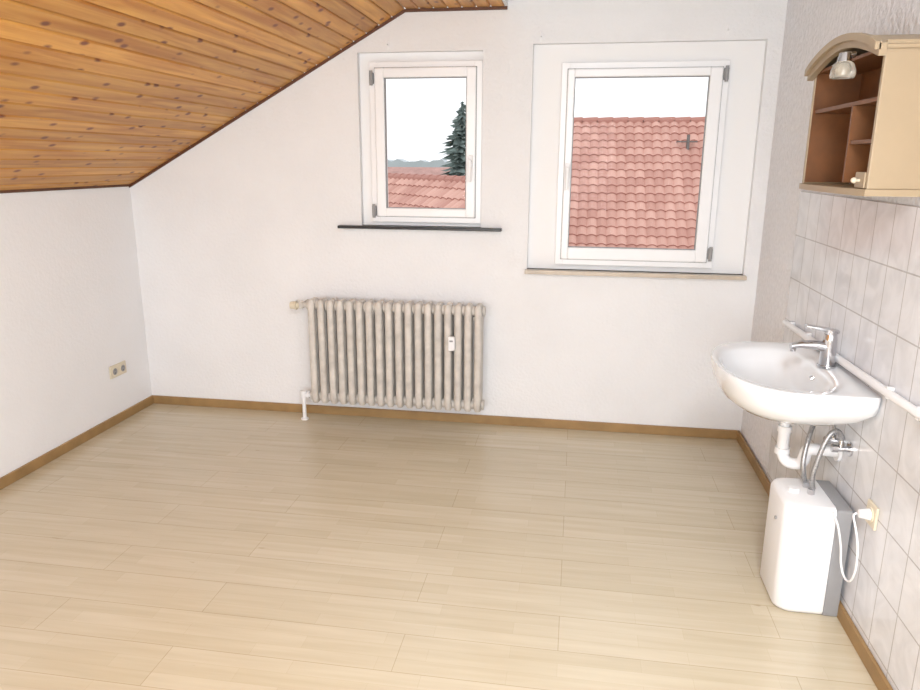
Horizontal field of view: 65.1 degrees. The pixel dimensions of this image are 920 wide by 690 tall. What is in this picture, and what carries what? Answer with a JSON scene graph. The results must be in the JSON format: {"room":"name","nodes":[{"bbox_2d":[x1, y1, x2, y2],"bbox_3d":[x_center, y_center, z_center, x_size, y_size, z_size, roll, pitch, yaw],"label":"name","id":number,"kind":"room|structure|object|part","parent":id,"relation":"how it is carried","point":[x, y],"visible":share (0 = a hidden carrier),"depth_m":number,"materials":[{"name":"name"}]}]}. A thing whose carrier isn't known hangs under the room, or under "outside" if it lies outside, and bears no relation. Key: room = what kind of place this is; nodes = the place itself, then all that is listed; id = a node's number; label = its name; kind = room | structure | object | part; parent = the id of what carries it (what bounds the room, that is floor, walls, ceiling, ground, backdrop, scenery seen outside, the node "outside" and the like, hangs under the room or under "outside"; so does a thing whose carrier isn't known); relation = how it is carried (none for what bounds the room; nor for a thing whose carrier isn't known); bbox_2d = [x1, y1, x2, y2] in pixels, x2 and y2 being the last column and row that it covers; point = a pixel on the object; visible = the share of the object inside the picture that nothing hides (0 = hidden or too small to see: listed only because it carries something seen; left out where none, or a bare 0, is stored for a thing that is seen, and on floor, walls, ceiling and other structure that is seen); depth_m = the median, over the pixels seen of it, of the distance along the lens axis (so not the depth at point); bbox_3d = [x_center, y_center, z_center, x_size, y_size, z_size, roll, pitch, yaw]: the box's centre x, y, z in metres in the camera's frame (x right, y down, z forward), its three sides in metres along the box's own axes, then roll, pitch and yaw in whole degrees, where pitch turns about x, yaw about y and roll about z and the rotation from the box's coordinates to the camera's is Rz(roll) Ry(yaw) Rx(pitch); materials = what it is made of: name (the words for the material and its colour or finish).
{"room":"empty attic room","nodes":[
{"label":"empty attic room","id":0,"kind":"room"},
{"bbox_2d":[0,187,151,477],"bbox_3d":[-2.629,0.489,1.738,0.100,1.564,6.250,3,14,9],"label":"wall","id":1,"kind":"structure","parent":0,"point":[71,306],"depth_m":4.00,"materials":[{"name":"paint"}]},
{"bbox_2d":[0,184,129,192],"bbox_3d":[-2.571,-0.245,1.534,0.012,0.016,6.235,3,14,9],"label":"trim","id":2,"kind":"structure","parent":1,"relation":"attached to","point":[121,185],"depth_m":3.92,"materials":[{"name":"brown wood"}]},
{"bbox_2d":[0,395,153,489],"bbox_3d":[-2.576,1.125,1.891,0.014,0.056,6.250,3,14,9],"label":"baseboard","id":3,"kind":"structure","parent":1,"relation":"attached to","point":[42,460],"depth_m":4.08,"materials":[{"name":"brown wood"}]},
{"bbox_2d":[109,360,126,378],"bbox_3d":[-2.129,0.154,4.486,0.015,0.080,0.160,3,14,9],"label":"double socket","id":4,"kind":"object","parent":1,"relation":"attached to","point":[118,369],"visible":1,"depth_m":4.48,"materials":[{"name":"beige plastic"}]},
{"bbox_2d":[0,0,404,189],"bbox_3d":[-1.730,-0.729,1.279,1.863,1.089,6.250,3,14,9],"label":"planks","id":5,"kind":"object","parent":1,"relation":"on","point":[93,92],"visible":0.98,"depth_m":3.21,"materials":[{"name":"brown wood"}]},
{"bbox_2d":[0,403,877,689],"bbox_3d":[-0.704,1.295,1.622,4.009,0.120,6.250,3,14,9],"label":"floor","id":6,"kind":"structure","parent":0,"point":[175,547],"depth_m":2.96,"materials":[{"name":"laminate"}]},
{"bbox_2d":[760,478,858,616],"bbox_3d":[1.267,0.745,2.613,0.228,0.478,0.462,3,14,9],"label":"water heater","id":7,"kind":"object","parent":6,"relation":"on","point":[807,531],"visible":1,"depth_m":2.60,"materials":[{"name":"white plastic"}]},
{"bbox_3d":[1.235,0.534,2.663,0.040,0.017,0.040,3,14,9],"label":"thermostat knob","id":8,"kind":"part","parent":7,"relation":"part of","materials":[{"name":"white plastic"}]},
{"bbox_2d":[397,0,504,8],"bbox_3d":[-0.526,-1.158,0.969,0.560,0.120,6.250,3,14,9],"label":"planks","id":9,"kind":"object","parent":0,"point":[408,4],"visible":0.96,"depth_m":3.87,"materials":[{"name":"brown wood"}]},
{"bbox_2d":[130,0,787,431],"bbox_3d":[-0.195,-0.739,4.310,4.009,2.700,0.045,3,14,9],"label":"wall","id":10,"kind":"structure","parent":0,"point":[239,227],"depth_m":4.33,"materials":[{"name":"paint"}]},
{"bbox_2d":[129,6,507,187],"bbox_3d":[-0.910,-1.417,4.226,2.362,0.992,0.013,3,14,9],"label":"trim","id":11,"kind":"structure","parent":10,"relation":"attached to","point":[488,7],"depth_m":4.15,"materials":[{"name":"brown wood"}]},
{"bbox_2d":[369,70,376,217],"bbox_3d":[-0.511,-1.170,4.229,0.024,0.830,0.041,3,14,9],"label":"hinges","id":12,"kind":"object","parent":10,"relation":"attached to","point":[371,75],"visible":1,"depth_m":4.14,"materials":[{"name":"grey metal"}]},
{"bbox_2d":[289,297,485,419],"bbox_3d":[-0.444,0.112,4.436,1.204,0.785,0.206,3,14,9],"label":"radiator","id":13,"kind":"object","parent":10,"relation":"attached to","point":[371,352],"visible":1,"depth_m":4.35,"materials":[{"name":"metal"}]},
{"bbox_3d":[-1.012,-0.243,4.418,0.057,0.054,0.054,3,14,9],"label":"valve knob","id":14,"kind":"part","parent":13,"relation":"part of","materials":[{"name":"beige plastic"}]},
{"bbox_2d":[337,225,501,231],"bbox_3d":[-0.242,-0.700,4.301,0.990,0.017,0.094,3,14,9],"label":"windowsill","id":15,"kind":"object","parent":10,"relation":"attached to","point":[397,227],"visible":0.9,"depth_m":4.26,"materials":[{"name":"black stone"}]},
{"bbox_2d":[374,66,475,217],"bbox_3d":[-0.202,-1.167,4.181,0.590,0.837,0.116,3,14,9],"label":"window","id":16,"kind":"structure","parent":10,"relation":"in","point":[380,74],"depth_m":4.16,"materials":[{"name":"white plastic"}]},
{"bbox_2d":[384,77,466,208],"bbox_3d":[-0.199,-1.169,4.196,0.485,0.739,0.026,3,14,9],"label":"gasket","id":17,"kind":"object","parent":16,"relation":"attached to","point":[404,77],"visible":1,"depth_m":4.21,"materials":[{"name":"grey"}]},
{"bbox_3d":[0.057,-1.015,4.143,0.028,0.150,0.051,3,14,9],"label":"handle","id":18,"kind":"part","parent":16,"relation":"part of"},
{"bbox_2d":[374,66,476,217],"bbox_3d":[-0.200,-1.170,4.191,0.596,0.843,0.008,3,14,9],"label":"seal","id":19,"kind":"object","parent":10,"relation":"attached to","point":[448,66],"visible":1,"depth_m":4.16,"materials":[{"name":"grey"}]},
{"bbox_2d":[369,60,482,223],"bbox_3d":[-0.195,-1.179,4.226,0.660,0.907,0.073,3,14,9],"label":"frame","id":20,"kind":"object","parent":10,"relation":"attached to","point":[479,63],"visible":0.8,"depth_m":4.18,"materials":[{"name":"white plastic"}]},
{"bbox_2d":[153,395,737,438],"bbox_3d":[-0.206,0.452,4.584,3.778,0.056,0.014,3,14,9],"label":"baseboard","id":21,"kind":"structure","parent":10,"relation":"attached to","point":[190,401],"depth_m":4.55,"materials":[{"name":"brown wood"}]},
{"bbox_2d":[525,268,746,279],"bbox_3d":[1.000,-0.412,4.170,1.244,0.023,0.089,3,14,9],"label":"windowsill","id":22,"kind":"object","parent":10,"relation":"attached to","point":[720,276],"visible":0.98,"depth_m":4.13,"materials":[{"name":"stone"}]},
{"bbox_2d":[560,66,723,262],"bbox_3d":[0.998,-0.995,4.035,0.826,1.051,0.008,3,14,9],"label":"seal","id":23,"kind":"object","parent":10,"relation":"attached to","point":[718,66],"visible":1,"depth_m":4.04,"materials":[{"name":"grey"}]},
{"bbox_2d":[561,67,723,262],"bbox_3d":[0.997,-0.993,4.026,0.820,1.045,0.116,3,14,9],"label":"window","id":24,"kind":"structure","parent":10,"relation":"in","point":[699,254],"depth_m":4.01,"materials":[{"name":"white plastic"}]},
{"bbox_3d":[0.606,-0.952,4.067,0.028,0.150,0.051,3,14,9],"label":"handle","id":25,"kind":"part","parent":24,"relation":"part of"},
{"bbox_2d":[568,76,709,249],"bbox_3d":[0.986,-1.009,4.039,0.720,0.938,0.026,3,14,9],"label":"gasket","id":26,"kind":"object","parent":24,"relation":"attached to","point":[639,76],"visible":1,"depth_m":4.00,"materials":[{"name":"grey"}]},
{"bbox_2d":[554,60,730,268],"bbox_3d":[1.004,-1.004,4.070,0.890,1.115,0.073,3,14,9],"label":"frame","id":27,"kind":"object","parent":10,"relation":"attached to","point":[707,63],"visible":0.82,"depth_m":4.02,"materials":[{"name":"white plastic"}]},
{"bbox_2d":[707,65,729,260],"bbox_3d":[1.418,-0.981,3.956,0.024,1.040,0.041,3,14,9],"label":"hinges","id":28,"kind":"object","parent":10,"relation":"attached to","point":[726,70],"visible":1,"depth_m":3.84,"materials":[{"name":"grey metal"}]},
{"bbox_2d":[359,41,765,273],"bbox_3d":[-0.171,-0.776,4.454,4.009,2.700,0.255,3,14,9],"label":"window surround","id":29,"kind":"object","parent":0,"point":[746,57],"visible":0.11,"depth_m":4.05,"materials":[{"name":"white paint"}]},
{"bbox_2d":[741,0,919,475],"bbox_3d":[1.258,0.066,0.983,0.150,2.800,6.250,3,14,9],"label":"wall","id":30,"kind":"structure","parent":0,"point":[810,25],"depth_m":3.53,"materials":[{"name":"paint"}]},
{"bbox_2d":[737,430,892,689],"bbox_3d":[1.161,1.294,1.311,0.014,0.056,6.250,3,14,9],"label":"baseboard","id":31,"kind":"structure","parent":30,"relation":"attached to","point":[874,670],"depth_m":2.47,"materials":[{"name":"brown wood"}]},
{"bbox_2d":[767,191,919,689],"bbox_3d":[1.188,0.589,1.206,0.008,1.475,4.800,3,14,9],"label":"wall tiles","id":32,"kind":"structure","parent":30,"relation":"attached to","point":[855,270],"depth_m":2.39,"materials":[{"name":"white tile"}]},
{"bbox_2d":[711,323,880,489],"bbox_3d":[1.207,0.199,2.760,0.469,0.578,0.744,3,14,9],"label":"washbasin","id":33,"kind":"object","parent":32,"relation":"attached to","point":[802,382],"visible":1,"depth_m":2.66,"materials":[{"name":"white ceramic"}]},
{"bbox_2d":[711,341,880,425],"bbox_3d":[1.206,0.159,2.750,0.468,0.176,0.744,3,14,9],"label":"basin","id":34,"kind":"object","parent":33,"relation":"in","point":[771,381],"depth_m":2.58,"materials":[{"name":"white ceramic"}]},
{"bbox_2d":[782,320,919,420],"bbox_3d":[1.425,0.056,2.698,0.030,0.072,1.491,3,14,9],"label":"supply pipe","id":35,"kind":"object","parent":32,"relation":"attached to","point":[888,392],"visible":0.89,"depth_m":2.38,"materials":[{"name":"white plastic"}]},
{"bbox_2d":[857,499,878,530],"bbox_3d":[1.346,0.560,2.385,0.045,0.080,0.080,3,14,9],"label":"power socket","id":36,"kind":"object","parent":32,"relation":"attached to","point":[870,514],"visible":1,"depth_m":2.37,"materials":[{"name":"beige plastic"}]},
{"bbox_3d":[1.363,0.561,2.382,0.010,0.080,0.080,3,14,9],"label":"plate","id":37,"kind":"part","parent":36,"relation":"part of","materials":[{"name":"beige plastic"}]},
{"bbox_2d":[799,33,919,196],"bbox_3d":[1.308,-0.768,2.414,0.264,0.499,0.676,3,14,9],"label":"upper cabinet","id":38,"kind":"object","parent":30,"relation":"attached to","point":[864,128],"visible":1,"depth_m":2.23,"materials":[{"name":"brown wood"}]},
{"bbox_2d":[829,51,856,78],"bbox_3d":[1.187,-0.866,2.226,0.074,0.077,0.074,3,14,9],"label":"lamp","id":39,"kind":"object","parent":38,"relation":"attached to","point":[844,68],"depth_m":2.21,"materials":[{"name":"white glass"}]},
{"bbox_2d":[815,97,876,113],"bbox_3d":[1.356,-0.796,2.397,0.148,0.013,0.620,3,14,9],"label":"shelf","id":40,"kind":"object","parent":38,"relation":"attached to","point":[869,104],"depth_m":2.39,"materials":[{"name":"brown wood"}]},
{"bbox_3d":[1.257,-0.962,2.373,0.033,0.104,0.676,3,14,9],"label":"arched crown","id":41,"kind":"part","parent":38,"relation":"part of","materials":[{"name":"beige wood"}]},
{"bbox_3d":[1.353,-0.931,2.365,0.158,0.010,0.624,3,14,9],"label":"panel","id":42,"kind":"part","parent":38,"relation":"part of","materials":[{"name":"brown wood"}]},
{"bbox_3d":[1.212,-0.505,2.209,0.025,0.018,0.018,3,14,9],"label":"knob","id":43,"kind":"part","parent":38,"relation":"part of","materials":[{"name":"beige plastic"}]},
{"bbox_3d":[1.232,-0.506,2.207,0.016,0.048,0.077,3,14,9],"label":"drawer","id":44,"kind":"part","parent":38,"relation":"part of","materials":[{"name":"beige wood"}]},
{"bbox_2d":[850,139,871,144],"bbox_3d":[1.323,-0.629,2.229,0.148,0.012,0.207,3,14,9],"label":"shelf","id":45,"kind":"object","parent":38,"relation":"attached to","point":[852,141],"depth_m":2.27,"materials":[{"name":"brown wood"}]},
{"bbox_3d":[1.434,-0.738,2.401,0.008,0.400,0.624,3,14,9],"label":"panel","id":46,"kind":"part","parent":38,"relation":"part of","materials":[{"name":"brown wood"}]},
{"label":"outside","id":47,"kind":"structure","parent":0,"visible":0},
{"bbox_3d":[24.356,-29.746,148.291,400.000,0.200,294.000,3,14,9],"label":"ground","id":48,"kind":"structure","parent":47,"visible":0},
{"bbox_2d":[388,167,450,174],"bbox_3d":[-4.943,-11.823,62.619,9.400,7.100,8.600,3,14,9],"label":"house","id":49,"kind":"structure","parent":48,"relation":"on","point":[406,170],"depth_m":61.04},
{"bbox_2d":[388,159,451,166],"bbox_3d":[24.052,-25.469,114.938,150.000,7.999,4.000,3,14,9],"label":"treeline","id":50,"kind":"object","parent":48,"relation":"on","point":[398,162],"visible":0.12,"depth_m":117.11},
{"bbox_2d":[440,101,465,175],"bbox_3d":[0.130,-9.274,44.649,5.042,11.100,5.515,3,14,9],"label":"conifer tree","id":51,"kind":"object","parent":48,"relation":"on","point":[457,153],"visible":0.27,"depth_m":43.54,"materials":[{"name":"green plant"}]},
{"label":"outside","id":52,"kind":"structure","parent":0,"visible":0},
{"bbox_2d":[388,173,464,207],"bbox_3d":[-3.368,-1.775,16.064,5.103,3.979,10.881,-8,17,-30],"label":"tiled roof","id":53,"kind":"structure","parent":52,"point":[404,190],"depth_m":15.31,"materials":[{"name":"tile"}]},
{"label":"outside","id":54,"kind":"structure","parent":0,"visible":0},
{"bbox_2d":[569,117,704,248],"bbox_3d":[6.876,-2.760,16.761,11.005,4.921,11.191,3,14,9],"label":"tiled roof","id":55,"kind":"structure","parent":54,"point":[633,185],"depth_m":15.55,"materials":[{"name":"tile"}]},
{"bbox_2d":[676,135,697,149],"bbox_3d":[5.025,-4.011,16.036,0.450,1.300,0.460,3,14,9],"label":"tv aerial","id":56,"kind":"object","parent":55,"relation":"attached to","point":[688,141],"visible":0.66,"depth_m":15.96,"materials":[{"name":"metal"}]}
]}

